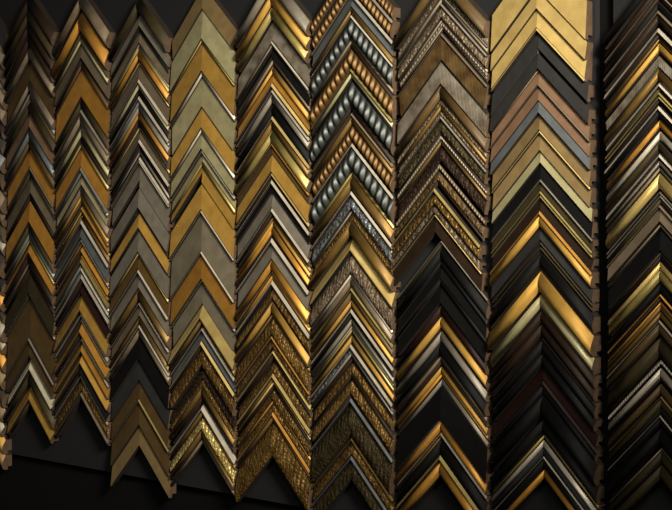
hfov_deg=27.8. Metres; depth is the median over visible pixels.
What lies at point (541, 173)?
sample
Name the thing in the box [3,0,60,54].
sample
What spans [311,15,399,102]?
sample
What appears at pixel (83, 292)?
sample
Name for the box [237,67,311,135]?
sample
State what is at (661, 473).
sample
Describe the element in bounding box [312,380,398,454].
sample
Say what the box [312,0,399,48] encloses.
sample
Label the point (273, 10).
sample
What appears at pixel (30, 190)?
sample
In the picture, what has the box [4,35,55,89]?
sample
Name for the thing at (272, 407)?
sample
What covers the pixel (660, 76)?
sample
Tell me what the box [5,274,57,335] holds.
sample
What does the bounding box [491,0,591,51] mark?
sample
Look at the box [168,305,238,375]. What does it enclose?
sample
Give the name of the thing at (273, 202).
sample
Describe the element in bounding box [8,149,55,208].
sample
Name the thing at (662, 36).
sample
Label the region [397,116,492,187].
sample
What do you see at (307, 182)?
sample
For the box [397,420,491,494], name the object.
sample
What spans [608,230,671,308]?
sample
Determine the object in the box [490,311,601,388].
sample
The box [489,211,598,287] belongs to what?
sample
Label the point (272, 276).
sample
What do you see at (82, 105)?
sample
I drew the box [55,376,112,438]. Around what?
sample
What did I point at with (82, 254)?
sample
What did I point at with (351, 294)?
sample
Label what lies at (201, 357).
sample
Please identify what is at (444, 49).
sample
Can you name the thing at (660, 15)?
sample
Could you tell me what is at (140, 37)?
sample
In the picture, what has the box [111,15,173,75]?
sample
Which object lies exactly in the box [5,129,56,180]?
sample
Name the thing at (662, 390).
sample
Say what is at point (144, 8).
sample
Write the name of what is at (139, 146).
sample
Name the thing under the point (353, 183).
sample
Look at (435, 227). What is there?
sample
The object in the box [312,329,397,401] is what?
sample
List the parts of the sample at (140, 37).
rail, rail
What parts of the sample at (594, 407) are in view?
rail, rail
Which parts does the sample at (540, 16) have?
rail, rail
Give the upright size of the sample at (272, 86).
0.108 m
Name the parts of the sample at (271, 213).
rail, rail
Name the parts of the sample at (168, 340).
rail, rail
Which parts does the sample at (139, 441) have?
rail, rail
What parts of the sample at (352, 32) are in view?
rail, rail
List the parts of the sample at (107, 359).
rail, rail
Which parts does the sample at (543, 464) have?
rail, rail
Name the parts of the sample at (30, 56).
rail, rail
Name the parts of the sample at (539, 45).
rail, rail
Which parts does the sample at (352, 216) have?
rail, rail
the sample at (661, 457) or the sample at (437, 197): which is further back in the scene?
the sample at (437, 197)
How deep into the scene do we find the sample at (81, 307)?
2.94 m
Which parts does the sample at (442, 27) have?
rail, rail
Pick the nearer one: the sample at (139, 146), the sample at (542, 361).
the sample at (542, 361)
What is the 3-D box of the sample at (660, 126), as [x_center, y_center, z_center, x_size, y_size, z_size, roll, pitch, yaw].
[0.473,-0.145,1.972,0.180,0.102,0.019,0,0,44]
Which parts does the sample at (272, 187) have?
rail, rail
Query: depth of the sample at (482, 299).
2.24 m
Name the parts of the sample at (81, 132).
rail, rail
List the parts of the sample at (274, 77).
rail, rail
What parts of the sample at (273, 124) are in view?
rail, rail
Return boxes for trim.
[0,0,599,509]
[613,0,671,509]
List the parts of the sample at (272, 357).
rail, rail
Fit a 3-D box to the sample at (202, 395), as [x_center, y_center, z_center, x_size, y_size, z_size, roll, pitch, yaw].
[-0.258,0.311,2.676,0.193,0.136,0.022,0,0,44]
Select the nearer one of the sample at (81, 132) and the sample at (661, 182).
the sample at (661, 182)
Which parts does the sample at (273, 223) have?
rail, rail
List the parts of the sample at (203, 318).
rail, rail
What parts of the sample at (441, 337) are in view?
rail, rail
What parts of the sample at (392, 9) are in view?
rail, rail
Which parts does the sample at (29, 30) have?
rail, rail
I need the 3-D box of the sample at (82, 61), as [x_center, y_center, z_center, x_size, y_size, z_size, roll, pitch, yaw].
[-0.545,-0.374,2.956,0.194,0.107,0.019,0,0,44]
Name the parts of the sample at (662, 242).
rail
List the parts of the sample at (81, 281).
rail, rail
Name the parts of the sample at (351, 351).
rail, rail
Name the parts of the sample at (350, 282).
rail, rail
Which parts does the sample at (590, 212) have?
rail, rail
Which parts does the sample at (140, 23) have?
rail, rail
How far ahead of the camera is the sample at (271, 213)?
2.54 m
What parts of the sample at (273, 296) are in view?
rail, rail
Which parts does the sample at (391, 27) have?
rail, rail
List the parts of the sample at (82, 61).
rail, rail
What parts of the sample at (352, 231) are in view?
rail, rail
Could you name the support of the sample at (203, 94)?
attached to the wall
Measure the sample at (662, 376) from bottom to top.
0.104 m
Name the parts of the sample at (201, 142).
rail, rail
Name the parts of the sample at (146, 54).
rail, rail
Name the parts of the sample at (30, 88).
rail, rail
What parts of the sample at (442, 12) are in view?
rail, rail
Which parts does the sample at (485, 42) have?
rail, rail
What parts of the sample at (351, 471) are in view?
rail, rail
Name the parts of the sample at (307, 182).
rail, rail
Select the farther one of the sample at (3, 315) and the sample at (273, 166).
the sample at (3, 315)
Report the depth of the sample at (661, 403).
1.99 m
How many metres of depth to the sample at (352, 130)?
2.39 m
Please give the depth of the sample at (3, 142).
3.16 m
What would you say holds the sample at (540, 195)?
attached to the wall
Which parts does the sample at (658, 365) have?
rail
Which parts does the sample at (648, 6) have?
rail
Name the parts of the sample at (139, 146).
rail, rail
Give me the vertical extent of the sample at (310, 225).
0.111 m
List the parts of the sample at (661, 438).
rail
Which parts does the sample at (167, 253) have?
rail, rail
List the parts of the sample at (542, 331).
rail, rail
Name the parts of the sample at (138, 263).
rail, rail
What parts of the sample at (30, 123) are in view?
rail, rail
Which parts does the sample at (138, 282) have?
rail, rail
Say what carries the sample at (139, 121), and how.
attached to the wall
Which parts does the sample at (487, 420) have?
rail, rail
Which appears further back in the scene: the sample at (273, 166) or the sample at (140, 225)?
the sample at (140, 225)
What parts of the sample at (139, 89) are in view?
rail, rail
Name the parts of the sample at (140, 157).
rail, rail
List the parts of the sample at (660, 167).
rail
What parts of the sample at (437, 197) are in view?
rail, rail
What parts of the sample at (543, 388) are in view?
rail, rail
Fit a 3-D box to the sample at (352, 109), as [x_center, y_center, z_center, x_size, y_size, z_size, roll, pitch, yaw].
[0.033,-0.211,2.397,0.194,0.106,0.021,0,0,44]
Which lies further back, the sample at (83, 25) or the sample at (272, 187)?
the sample at (83, 25)
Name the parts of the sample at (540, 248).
rail, rail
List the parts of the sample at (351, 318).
rail, rail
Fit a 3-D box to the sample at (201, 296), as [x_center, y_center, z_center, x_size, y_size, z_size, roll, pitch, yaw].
[-0.257,0.115,2.678,0.193,0.136,0.019,0,0,44]
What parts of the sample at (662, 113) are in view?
rail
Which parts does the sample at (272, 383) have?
rail, rail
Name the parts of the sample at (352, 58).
rail, rail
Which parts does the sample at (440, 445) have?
rail, rail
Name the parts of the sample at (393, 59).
rail, rail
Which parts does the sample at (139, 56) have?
rail, rail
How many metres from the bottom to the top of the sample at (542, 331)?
0.115 m
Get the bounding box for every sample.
[0,17,10,47]
[0,45,5,69]
[0,65,6,85]
[0,81,8,109]
[0,104,7,125]
[0,120,7,138]
[0,135,6,154]
[0,151,8,173]
[0,170,7,194]
[0,188,9,213]
[0,210,8,226]
[0,222,7,242]
[0,237,6,255]
[0,250,7,278]
[0,276,7,295]
[0,291,6,311]
[0,309,7,322]
[0,318,7,341]
[0,338,7,354]
[0,350,7,373]
[0,367,6,389]
[0,386,10,407]
[0,402,9,422]
[0,419,8,436]
[0,434,11,453]
[0,449,11,469]
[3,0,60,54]
[3,9,56,66]
[4,23,57,77]
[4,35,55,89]
[4,48,55,102]
[4,81,56,134]
[4,102,56,155]
[4,139,55,190]
[4,255,57,308]
[4,372,56,428]
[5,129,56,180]
[5,224,57,279]
[5,239,56,294]
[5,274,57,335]
[5,338,57,397]
[6,93,55,145]
[6,171,57,240]
[6,201,57,262]
[6,267,56,315]
[6,295,57,382]
[7,114,55,167]
[7,387,58,443]
[8,61,56,121]
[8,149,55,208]
[8,360,56,409]
[52,0,115,57]
[52,12,113,78]
[53,109,111,169]
[53,367,111,421]
[54,32,111,85]
[54,38,112,105]
[54,98,110,153]
[54,125,112,181]
[54,167,112,226]
[54,186,114,238]
[54,220,111,281]
[54,258,110,308]
[54,295,111,355]
[54,324,111,380]
[54,355,112,411]
[54,392,111,445]
[55,63,111,142]
[55,136,111,187]
[55,143,111,209]
[55,195,110,247]
[55,205,112,256]
[55,240,109,289]
[55,247,110,300]
[55,265,110,318]
[55,274,111,328]
[55,285,111,337]
[55,314,111,366]
[55,338,112,398]
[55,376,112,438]
[56,60,110,109]
[56,214,111,263]
[108,0,173,60]
[109,46,171,109]
[109,79,171,144]
[109,112,173,172]
[109,231,170,298]
[109,253,171,316]
[109,269,172,335]
[109,289,174,348]
[110,96,171,159]
[110,139,170,197]
[110,210,169,258]
[110,213,171,275]
[110,302,172,365]
[110,318,171,372]
[110,324,172,384]
[110,338,171,407]
[110,400,173,475]
[110,427,175,497]
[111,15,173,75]
[111,28,170,90]
[111,43,169,95]
[111,62,170,125]
[111,127,171,186]
[111,151,172,206]
[111,161,174,230]
[111,188,172,251]
[111,360,174,427]
[111,381,172,447]
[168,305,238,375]
[169,183,237,257]
[169,341,238,415]
[170,10,240,91]
[170,40,238,121]
[170,72,238,154]
[170,129,238,196]
[170,162,237,228]
[170,210,239,299]
[170,251,238,328]
[170,326,237,391]
[170,380,239,452]
[170,404,237,470]
[170,418,238,489]
[171,108,239,176]
[171,150,237,209]
[171,280,238,350]
[171,368,239,430]
[171,439,234,495]
[172,0,239,58]
[234,0,313,47]
[235,0,313,71]
[235,130,313,194]
[235,180,312,243]
[235,259,312,323]
[235,302,312,367]
[235,318,313,390]
[235,336,312,403]
[235,423,315,509]
[236,41,311,104]
[236,83,312,143]
[236,89,312,155]
[236,104,312,169]
[236,116,313,181]
[236,143,314,205]
[236,154,313,223]
[236,173,314,231]
[236,208,314,266]
[236,227,310,290]
[236,238,313,309]
[236,280,312,341]
[236,288,312,356]
[237,50,312,112]
[237,59,311,122]
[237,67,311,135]
[237,272,312,332]
[237,314,311,371]
[237,349,314,416]
[237,373,313,444]
[237,412,311,478]
[238,21,312,94]
[238,193,313,257]
[238,216,314,277]
[238,362,314,426]
[238,390,313,455]
[238,401,312,468]
[309,221,400,291]
[310,44,399,125]
[310,72,398,161]
[310,238,399,306]
[310,252,398,329]
[310,344,398,415]
[310,398,398,494]
[311,0,399,32]
[311,0,399,66]
[311,8,398,74]
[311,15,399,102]
[311,68,398,128]
[311,143,399,223]
[311,171,397,243]
[311,191,394,262]
[311,274,397,342]
[311,287,397,357]
[311,300,398,365]
[311,309,399,383]
[311,374,398,438]
[311,456,387,509]
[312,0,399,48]
[312,105,398,167]
[312,113,399,195]
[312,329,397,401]
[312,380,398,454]
[312,437,397,509]
[313,210,393,273]
[313,325,398,386]
[313,357,399,430]
[391,188,487,258]
[391,205,486,269]
[391,215,487,290]
[395,0,491,48]
[395,171,489,240]
[395,342,493,415]
[396,85,491,157]
[396,164,490,225]
[396,240,493,319]
[396,386,493,481]
[396,432,493,509]
[396,455,479,509]
[397,3,491,78]
[397,60,491,143]
[397,99,490,172]
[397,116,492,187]
[397,132,492,198]
[397,261,491,337]
[397,279,493,360]
[397,304,492,374]
[397,316,492,390]
[397,331,493,401]
[397,356,493,426]
[397,367,493,439]
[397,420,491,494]
[398,0,490,63]
[398,33,492,115]
[398,140,492,216]
[398,379,492,447]
[399,19,491,90]
[487,271,600,356]
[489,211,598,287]
[489,253,600,333]
[489,395,603,484]
[490,0,592,91]
[490,54,595,130]
[490,83,595,162]
[490,101,596,174]
[490,294,600,374]
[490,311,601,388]
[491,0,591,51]
[491,32,593,115]
[491,69,594,144]
[491,179,597,250]
[491,191,598,257]
[491,228,599,302]
[491,323,601,400]
[491,337,601,418]
[491,418,603,503]
[492,115,595,189]
[492,130,596,209]
[492,151,597,223]
[492,164,597,238]
[492,242,598,311]
[492,353,602,431]
[492,381,602,461]
[492,440,603,509]
[493,199,598,269]
[493,434,604,509]
[494,368,603,446]
[494,456,583,509]
[507,469,574,509]
[603,0,646,49]
[603,2,671,91]
[604,0,671,68]
[604,28,671,106]
[604,69,671,145]
[604,106,671,180]
[605,43,671,119]
[605,92,671,165]
[605,142,671,213]
[605,173,671,248]
[606,56,671,131]
[606,82,671,154]
[606,119,671,191]
[606,131,671,203]
[606,153,671,222]
[606,161,671,232]
[606,191,671,263]
[606,320,671,389]
[607,205,671,280]
[607,224,671,286]
[607,283,671,348]
[607,302,671,368]
[607,312,671,374]
[607,336,671,408]
[607,428,671,496]
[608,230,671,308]
[608,252,671,318]
[608,262,671,335]
[608,294,671,357]
[608,358,671,419]
[608,368,671,433]
[608,384,671,447]
[608,409,671,477]
[609,396,671,460]
[609,448,671,509]
[617,465,671,509]
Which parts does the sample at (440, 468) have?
rail, rail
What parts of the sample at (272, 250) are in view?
rail, rail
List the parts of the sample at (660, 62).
rail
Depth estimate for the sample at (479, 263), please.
2.25 m
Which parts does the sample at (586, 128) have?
rail, rail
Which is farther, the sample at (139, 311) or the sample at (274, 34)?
the sample at (139, 311)
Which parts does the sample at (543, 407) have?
rail, rail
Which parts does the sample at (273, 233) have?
rail, rail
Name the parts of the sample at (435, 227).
rail, rail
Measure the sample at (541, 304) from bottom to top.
0.121 m
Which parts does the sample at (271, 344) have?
rail, rail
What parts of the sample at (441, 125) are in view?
rail, rail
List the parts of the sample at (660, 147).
rail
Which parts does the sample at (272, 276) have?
rail, rail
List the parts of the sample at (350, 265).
rail, rail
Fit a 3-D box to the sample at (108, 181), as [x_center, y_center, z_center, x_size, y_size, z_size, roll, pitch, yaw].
[-0.546,-0.203,2.955,0.194,0.109,0.022,0,0,44]
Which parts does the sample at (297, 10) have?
rail, rail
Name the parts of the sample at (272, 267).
rail, rail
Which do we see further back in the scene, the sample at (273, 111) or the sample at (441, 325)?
the sample at (273, 111)
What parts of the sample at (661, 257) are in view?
rail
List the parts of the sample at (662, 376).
rail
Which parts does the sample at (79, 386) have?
rail, rail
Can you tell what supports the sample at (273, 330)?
attached to the wall
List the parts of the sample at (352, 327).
rail, rail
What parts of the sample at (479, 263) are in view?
rail, rail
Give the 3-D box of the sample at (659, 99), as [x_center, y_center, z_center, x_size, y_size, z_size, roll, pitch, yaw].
[0.473,-0.184,1.972,0.180,0.103,0.021,0,0,44]
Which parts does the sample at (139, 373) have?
rail, rail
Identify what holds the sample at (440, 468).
attached to the wall
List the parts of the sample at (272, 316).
rail, rail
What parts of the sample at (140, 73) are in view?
rail, rail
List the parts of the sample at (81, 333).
rail, rail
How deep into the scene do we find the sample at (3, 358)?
3.16 m
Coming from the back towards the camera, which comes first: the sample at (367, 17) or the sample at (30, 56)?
the sample at (30, 56)
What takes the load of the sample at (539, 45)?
attached to the wall
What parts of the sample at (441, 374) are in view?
rail, rail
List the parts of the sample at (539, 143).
rail, rail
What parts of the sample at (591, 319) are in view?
rail, rail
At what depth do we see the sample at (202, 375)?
2.66 m
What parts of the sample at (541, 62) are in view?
rail, rail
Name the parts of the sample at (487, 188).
rail, rail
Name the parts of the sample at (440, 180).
rail, rail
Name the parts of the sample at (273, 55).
rail, rail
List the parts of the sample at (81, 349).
rail, rail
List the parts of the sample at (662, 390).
rail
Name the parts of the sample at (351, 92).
rail, rail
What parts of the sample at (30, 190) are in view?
rail, rail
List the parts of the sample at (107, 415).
rail, rail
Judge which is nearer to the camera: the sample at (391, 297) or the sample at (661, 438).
the sample at (661, 438)
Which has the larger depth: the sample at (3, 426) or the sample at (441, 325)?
the sample at (3, 426)
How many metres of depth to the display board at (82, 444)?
2.70 m
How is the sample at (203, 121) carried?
attached to the wall
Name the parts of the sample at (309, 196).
rail, rail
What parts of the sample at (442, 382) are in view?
rail, rail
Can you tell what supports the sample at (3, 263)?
attached to the wall
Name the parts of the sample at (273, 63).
rail, rail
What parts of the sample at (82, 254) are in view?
rail, rail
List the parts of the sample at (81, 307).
rail, rail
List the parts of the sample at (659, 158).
rail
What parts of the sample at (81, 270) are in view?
rail, rail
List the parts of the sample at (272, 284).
rail, rail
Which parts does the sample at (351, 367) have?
rail, rail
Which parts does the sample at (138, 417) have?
rail, rail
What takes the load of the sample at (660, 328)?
attached to the wall
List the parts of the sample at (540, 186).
rail, rail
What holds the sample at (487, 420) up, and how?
attached to the wall
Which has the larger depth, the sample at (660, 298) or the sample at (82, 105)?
the sample at (82, 105)
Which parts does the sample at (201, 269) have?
rail, rail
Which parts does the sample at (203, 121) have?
rail, rail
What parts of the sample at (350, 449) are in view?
rail, rail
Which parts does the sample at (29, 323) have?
rail, rail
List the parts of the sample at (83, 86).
rail, rail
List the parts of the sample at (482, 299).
rail, rail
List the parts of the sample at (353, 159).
rail, rail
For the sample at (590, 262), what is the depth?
2.10 m
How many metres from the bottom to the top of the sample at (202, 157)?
0.120 m
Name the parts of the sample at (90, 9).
rail, rail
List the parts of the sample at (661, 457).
rail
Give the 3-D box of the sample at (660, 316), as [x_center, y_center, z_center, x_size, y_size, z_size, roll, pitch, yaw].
[0.474,0.131,1.971,0.177,0.097,0.020,0,0,44]
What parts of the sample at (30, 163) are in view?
rail, rail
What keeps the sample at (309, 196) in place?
attached to the wall
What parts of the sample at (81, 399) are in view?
rail, rail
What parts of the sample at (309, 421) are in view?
rail, rail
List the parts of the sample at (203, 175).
rail, rail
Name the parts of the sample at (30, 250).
rail, rail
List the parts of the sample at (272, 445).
rail, rail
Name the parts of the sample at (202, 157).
rail, rail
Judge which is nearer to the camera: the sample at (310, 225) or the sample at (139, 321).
the sample at (310, 225)
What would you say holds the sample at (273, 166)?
attached to the wall
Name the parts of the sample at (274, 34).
rail, rail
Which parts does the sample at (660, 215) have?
rail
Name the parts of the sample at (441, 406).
rail, rail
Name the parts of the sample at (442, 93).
rail, rail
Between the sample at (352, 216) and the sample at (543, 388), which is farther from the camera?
the sample at (352, 216)
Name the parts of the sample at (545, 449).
rail, rail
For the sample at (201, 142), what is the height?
0.133 m
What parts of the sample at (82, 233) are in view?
rail, rail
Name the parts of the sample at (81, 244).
rail, rail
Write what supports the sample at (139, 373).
attached to the wall
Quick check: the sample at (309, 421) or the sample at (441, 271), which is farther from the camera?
the sample at (309, 421)
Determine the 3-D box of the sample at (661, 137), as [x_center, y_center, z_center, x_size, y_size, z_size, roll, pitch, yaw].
[0.474,-0.127,1.972,0.179,0.104,0.019,0,0,44]
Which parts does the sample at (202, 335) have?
rail, rail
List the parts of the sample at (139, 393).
rail, rail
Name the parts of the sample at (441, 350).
rail, rail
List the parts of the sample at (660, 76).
rail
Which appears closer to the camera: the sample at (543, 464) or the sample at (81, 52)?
the sample at (543, 464)
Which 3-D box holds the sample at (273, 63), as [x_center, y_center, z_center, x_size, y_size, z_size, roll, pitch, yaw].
[-0.112,-0.310,2.538,0.197,0.114,0.018,0,0,44]
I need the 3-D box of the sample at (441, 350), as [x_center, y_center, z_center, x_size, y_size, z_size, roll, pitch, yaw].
[0.178,0.201,2.253,0.190,0.115,0.026,0,0,44]
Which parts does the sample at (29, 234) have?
rail, rail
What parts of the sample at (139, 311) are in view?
rail, rail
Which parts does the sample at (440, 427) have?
rail, rail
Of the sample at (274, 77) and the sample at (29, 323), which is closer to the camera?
the sample at (274, 77)
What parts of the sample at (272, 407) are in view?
rail, rail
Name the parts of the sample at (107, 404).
rail, rail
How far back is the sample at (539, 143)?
2.11 m
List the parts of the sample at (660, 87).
rail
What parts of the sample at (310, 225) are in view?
rail, rail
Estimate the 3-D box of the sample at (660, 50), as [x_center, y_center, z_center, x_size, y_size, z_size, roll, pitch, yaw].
[0.473,-0.254,1.972,0.182,0.104,0.020,0,0,44]
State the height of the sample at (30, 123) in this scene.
0.124 m
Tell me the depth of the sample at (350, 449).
2.39 m
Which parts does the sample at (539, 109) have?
rail, rail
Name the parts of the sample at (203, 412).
rail, rail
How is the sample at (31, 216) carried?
attached to the wall
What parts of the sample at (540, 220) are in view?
rail, rail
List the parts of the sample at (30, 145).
rail, rail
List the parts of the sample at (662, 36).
rail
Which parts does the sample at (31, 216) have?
rail, rail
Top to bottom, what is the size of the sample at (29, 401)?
0.128 m
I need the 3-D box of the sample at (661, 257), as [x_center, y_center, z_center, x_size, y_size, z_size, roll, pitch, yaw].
[0.474,0.046,1.972,0.176,0.100,0.018,0,0,44]
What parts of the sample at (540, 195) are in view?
rail, rail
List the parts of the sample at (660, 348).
rail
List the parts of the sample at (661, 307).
rail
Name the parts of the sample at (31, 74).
rail, rail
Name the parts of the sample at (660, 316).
rail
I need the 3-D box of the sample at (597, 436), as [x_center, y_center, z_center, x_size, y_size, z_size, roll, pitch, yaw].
[0.327,0.231,2.114,0.197,0.114,0.018,0,0,44]
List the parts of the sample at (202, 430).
rail, rail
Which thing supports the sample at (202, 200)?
attached to the wall
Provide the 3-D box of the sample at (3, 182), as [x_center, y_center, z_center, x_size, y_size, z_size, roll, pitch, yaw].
[-0.843,-0.214,3.237,0.212,0.147,0.028,0,0,44]
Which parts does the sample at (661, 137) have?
rail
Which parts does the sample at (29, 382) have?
rail, rail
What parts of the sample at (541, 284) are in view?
rail, rail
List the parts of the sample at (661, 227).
rail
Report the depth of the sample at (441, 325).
2.24 m
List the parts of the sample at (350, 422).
rail, rail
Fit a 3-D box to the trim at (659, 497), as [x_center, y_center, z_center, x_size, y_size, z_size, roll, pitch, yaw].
[0.483,-0.183,1.985,0.173,1.334,0.012,0,0,44]
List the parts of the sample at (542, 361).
rail, rail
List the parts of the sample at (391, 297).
rail, rail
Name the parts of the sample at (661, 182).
rail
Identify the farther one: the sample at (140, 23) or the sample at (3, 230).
the sample at (3, 230)
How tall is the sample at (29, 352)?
0.130 m
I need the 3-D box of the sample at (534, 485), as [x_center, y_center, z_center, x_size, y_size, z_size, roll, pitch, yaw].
[0.328,0.387,2.111,0.197,0.111,0.021,0,0,44]
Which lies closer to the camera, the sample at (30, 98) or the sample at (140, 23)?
the sample at (140, 23)
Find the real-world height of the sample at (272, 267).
0.117 m
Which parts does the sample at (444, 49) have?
rail, rail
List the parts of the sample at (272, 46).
rail, rail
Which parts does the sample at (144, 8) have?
rail, rail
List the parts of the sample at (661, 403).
rail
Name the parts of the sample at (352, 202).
rail, rail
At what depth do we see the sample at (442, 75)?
2.24 m
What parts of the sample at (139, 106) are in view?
rail, rail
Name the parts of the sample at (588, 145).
rail, rail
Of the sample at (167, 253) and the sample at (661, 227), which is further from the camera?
the sample at (167, 253)
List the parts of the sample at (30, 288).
rail, rail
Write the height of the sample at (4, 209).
0.145 m
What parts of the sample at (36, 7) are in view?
rail, rail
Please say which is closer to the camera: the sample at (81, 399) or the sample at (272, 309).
the sample at (272, 309)
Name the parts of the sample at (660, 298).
rail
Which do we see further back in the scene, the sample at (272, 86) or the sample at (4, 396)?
the sample at (4, 396)
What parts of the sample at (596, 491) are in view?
rail, rail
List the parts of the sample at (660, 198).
rail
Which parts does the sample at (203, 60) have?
rail, rail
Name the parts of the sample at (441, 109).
rail, rail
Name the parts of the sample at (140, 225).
rail, rail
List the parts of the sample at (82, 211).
rail, rail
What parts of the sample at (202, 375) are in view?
rail, rail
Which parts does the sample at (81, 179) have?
rail, rail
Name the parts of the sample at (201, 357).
rail, rail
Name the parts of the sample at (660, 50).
rail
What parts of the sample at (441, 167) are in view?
rail, rail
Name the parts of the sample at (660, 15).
rail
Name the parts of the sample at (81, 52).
rail, rail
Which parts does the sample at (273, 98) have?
rail, rail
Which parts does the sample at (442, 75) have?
rail, rail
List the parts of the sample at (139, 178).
rail, rail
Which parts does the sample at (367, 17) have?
rail, rail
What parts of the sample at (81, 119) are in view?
rail, rail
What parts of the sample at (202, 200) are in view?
rail, rail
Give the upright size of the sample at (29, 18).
0.122 m
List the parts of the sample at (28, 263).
rail, rail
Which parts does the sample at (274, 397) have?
rail, rail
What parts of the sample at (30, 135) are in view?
rail, rail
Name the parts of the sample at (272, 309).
rail, rail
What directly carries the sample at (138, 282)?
attached to the wall
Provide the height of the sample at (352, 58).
0.139 m
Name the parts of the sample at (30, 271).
rail, rail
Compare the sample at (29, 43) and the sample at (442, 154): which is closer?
the sample at (442, 154)
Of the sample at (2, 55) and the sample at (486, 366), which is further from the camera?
the sample at (2, 55)
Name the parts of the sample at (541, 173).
rail, rail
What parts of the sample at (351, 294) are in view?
rail, rail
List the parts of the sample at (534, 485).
rail, rail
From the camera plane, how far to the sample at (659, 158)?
1.99 m
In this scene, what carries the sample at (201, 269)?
attached to the wall
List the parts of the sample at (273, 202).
rail, rail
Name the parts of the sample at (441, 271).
rail, rail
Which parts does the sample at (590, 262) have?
rail, rail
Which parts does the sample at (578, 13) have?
rail, rail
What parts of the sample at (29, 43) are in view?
rail, rail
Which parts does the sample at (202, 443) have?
rail, rail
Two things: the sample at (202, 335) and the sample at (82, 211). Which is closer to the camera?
the sample at (202, 335)
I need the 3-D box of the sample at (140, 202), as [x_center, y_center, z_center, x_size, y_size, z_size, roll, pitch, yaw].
[-0.402,-0.073,2.816,0.196,0.131,0.022,0,0,44]
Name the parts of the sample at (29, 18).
rail, rail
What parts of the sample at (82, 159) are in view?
rail, rail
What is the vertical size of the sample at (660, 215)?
0.111 m
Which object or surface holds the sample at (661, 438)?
attached to the wall
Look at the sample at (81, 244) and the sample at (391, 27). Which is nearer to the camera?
the sample at (391, 27)
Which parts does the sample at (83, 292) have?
rail, rail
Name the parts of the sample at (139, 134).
rail, rail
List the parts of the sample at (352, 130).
rail, rail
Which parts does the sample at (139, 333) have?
rail, rail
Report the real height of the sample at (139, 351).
0.140 m
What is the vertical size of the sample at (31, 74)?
0.138 m
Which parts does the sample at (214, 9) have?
rail, rail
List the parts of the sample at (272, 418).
rail, rail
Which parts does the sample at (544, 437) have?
rail, rail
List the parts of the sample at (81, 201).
rail, rail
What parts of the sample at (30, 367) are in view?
rail, rail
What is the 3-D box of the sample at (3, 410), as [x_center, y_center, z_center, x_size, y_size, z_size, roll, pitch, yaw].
[-0.843,0.322,3.238,0.214,0.135,0.027,0,0,44]
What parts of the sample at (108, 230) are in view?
rail, rail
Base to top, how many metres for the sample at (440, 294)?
0.131 m
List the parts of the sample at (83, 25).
rail, rail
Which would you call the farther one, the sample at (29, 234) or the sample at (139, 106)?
the sample at (29, 234)
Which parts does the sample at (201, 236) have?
rail, rail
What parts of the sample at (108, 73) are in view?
rail, rail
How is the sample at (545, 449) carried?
attached to the wall
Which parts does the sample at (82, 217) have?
rail, rail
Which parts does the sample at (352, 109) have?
rail, rail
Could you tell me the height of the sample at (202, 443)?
0.106 m
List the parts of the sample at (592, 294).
rail, rail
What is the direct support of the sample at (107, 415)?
attached to the wall
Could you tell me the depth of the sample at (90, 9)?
2.93 m
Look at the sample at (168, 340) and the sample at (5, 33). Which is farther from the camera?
the sample at (5, 33)
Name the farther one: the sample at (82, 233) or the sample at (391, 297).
the sample at (82, 233)
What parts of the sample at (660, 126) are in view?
rail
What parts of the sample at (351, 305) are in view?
rail, rail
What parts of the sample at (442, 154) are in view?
rail, rail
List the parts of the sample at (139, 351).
rail, rail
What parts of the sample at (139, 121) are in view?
rail, rail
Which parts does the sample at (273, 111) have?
rail, rail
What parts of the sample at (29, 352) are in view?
rail, rail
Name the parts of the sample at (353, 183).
rail, rail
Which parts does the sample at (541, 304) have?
rail, rail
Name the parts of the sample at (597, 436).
rail, rail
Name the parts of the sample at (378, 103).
rail, rail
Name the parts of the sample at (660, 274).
rail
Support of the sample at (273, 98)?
attached to the wall
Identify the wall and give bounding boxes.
[0,0,612,509]
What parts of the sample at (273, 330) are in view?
rail, rail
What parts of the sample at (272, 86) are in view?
rail, rail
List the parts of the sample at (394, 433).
rail, rail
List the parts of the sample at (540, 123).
rail, rail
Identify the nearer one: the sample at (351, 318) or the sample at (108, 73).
the sample at (351, 318)
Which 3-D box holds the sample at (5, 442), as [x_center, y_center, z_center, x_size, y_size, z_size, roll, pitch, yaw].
[-0.842,0.393,3.238,0.212,0.140,0.027,0,0,44]
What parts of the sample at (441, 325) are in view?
rail, rail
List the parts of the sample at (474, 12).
rail, rail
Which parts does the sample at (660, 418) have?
rail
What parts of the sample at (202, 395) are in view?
rail, rail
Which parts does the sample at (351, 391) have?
rail, rail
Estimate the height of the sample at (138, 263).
0.130 m
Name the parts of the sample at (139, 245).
rail, rail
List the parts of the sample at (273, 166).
rail, rail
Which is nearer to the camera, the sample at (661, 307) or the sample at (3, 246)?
the sample at (661, 307)
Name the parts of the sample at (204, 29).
rail, rail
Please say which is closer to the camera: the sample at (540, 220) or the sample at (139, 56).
the sample at (540, 220)
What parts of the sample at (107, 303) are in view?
rail, rail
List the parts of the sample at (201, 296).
rail, rail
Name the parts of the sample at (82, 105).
rail, rail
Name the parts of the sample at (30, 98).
rail, rail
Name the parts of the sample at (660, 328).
rail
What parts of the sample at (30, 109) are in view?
rail, rail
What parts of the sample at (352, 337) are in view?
rail, rail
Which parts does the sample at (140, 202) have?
rail, rail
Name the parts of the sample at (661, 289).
rail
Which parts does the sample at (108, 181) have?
rail, rail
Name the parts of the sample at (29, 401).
rail, rail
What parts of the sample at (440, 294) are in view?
rail, rail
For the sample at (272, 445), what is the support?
attached to the wall
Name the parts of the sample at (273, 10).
rail, rail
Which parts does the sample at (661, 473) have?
rail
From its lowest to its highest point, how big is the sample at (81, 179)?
0.128 m
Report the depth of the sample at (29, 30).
3.08 m
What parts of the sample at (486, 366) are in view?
rail, rail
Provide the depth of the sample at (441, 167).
2.24 m
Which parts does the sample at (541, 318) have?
rail, rail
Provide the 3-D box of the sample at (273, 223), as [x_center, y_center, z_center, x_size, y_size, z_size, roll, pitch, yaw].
[-0.112,-0.015,2.538,0.198,0.115,0.018,0,0,44]
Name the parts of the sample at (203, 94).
rail, rail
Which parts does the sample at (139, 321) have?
rail, rail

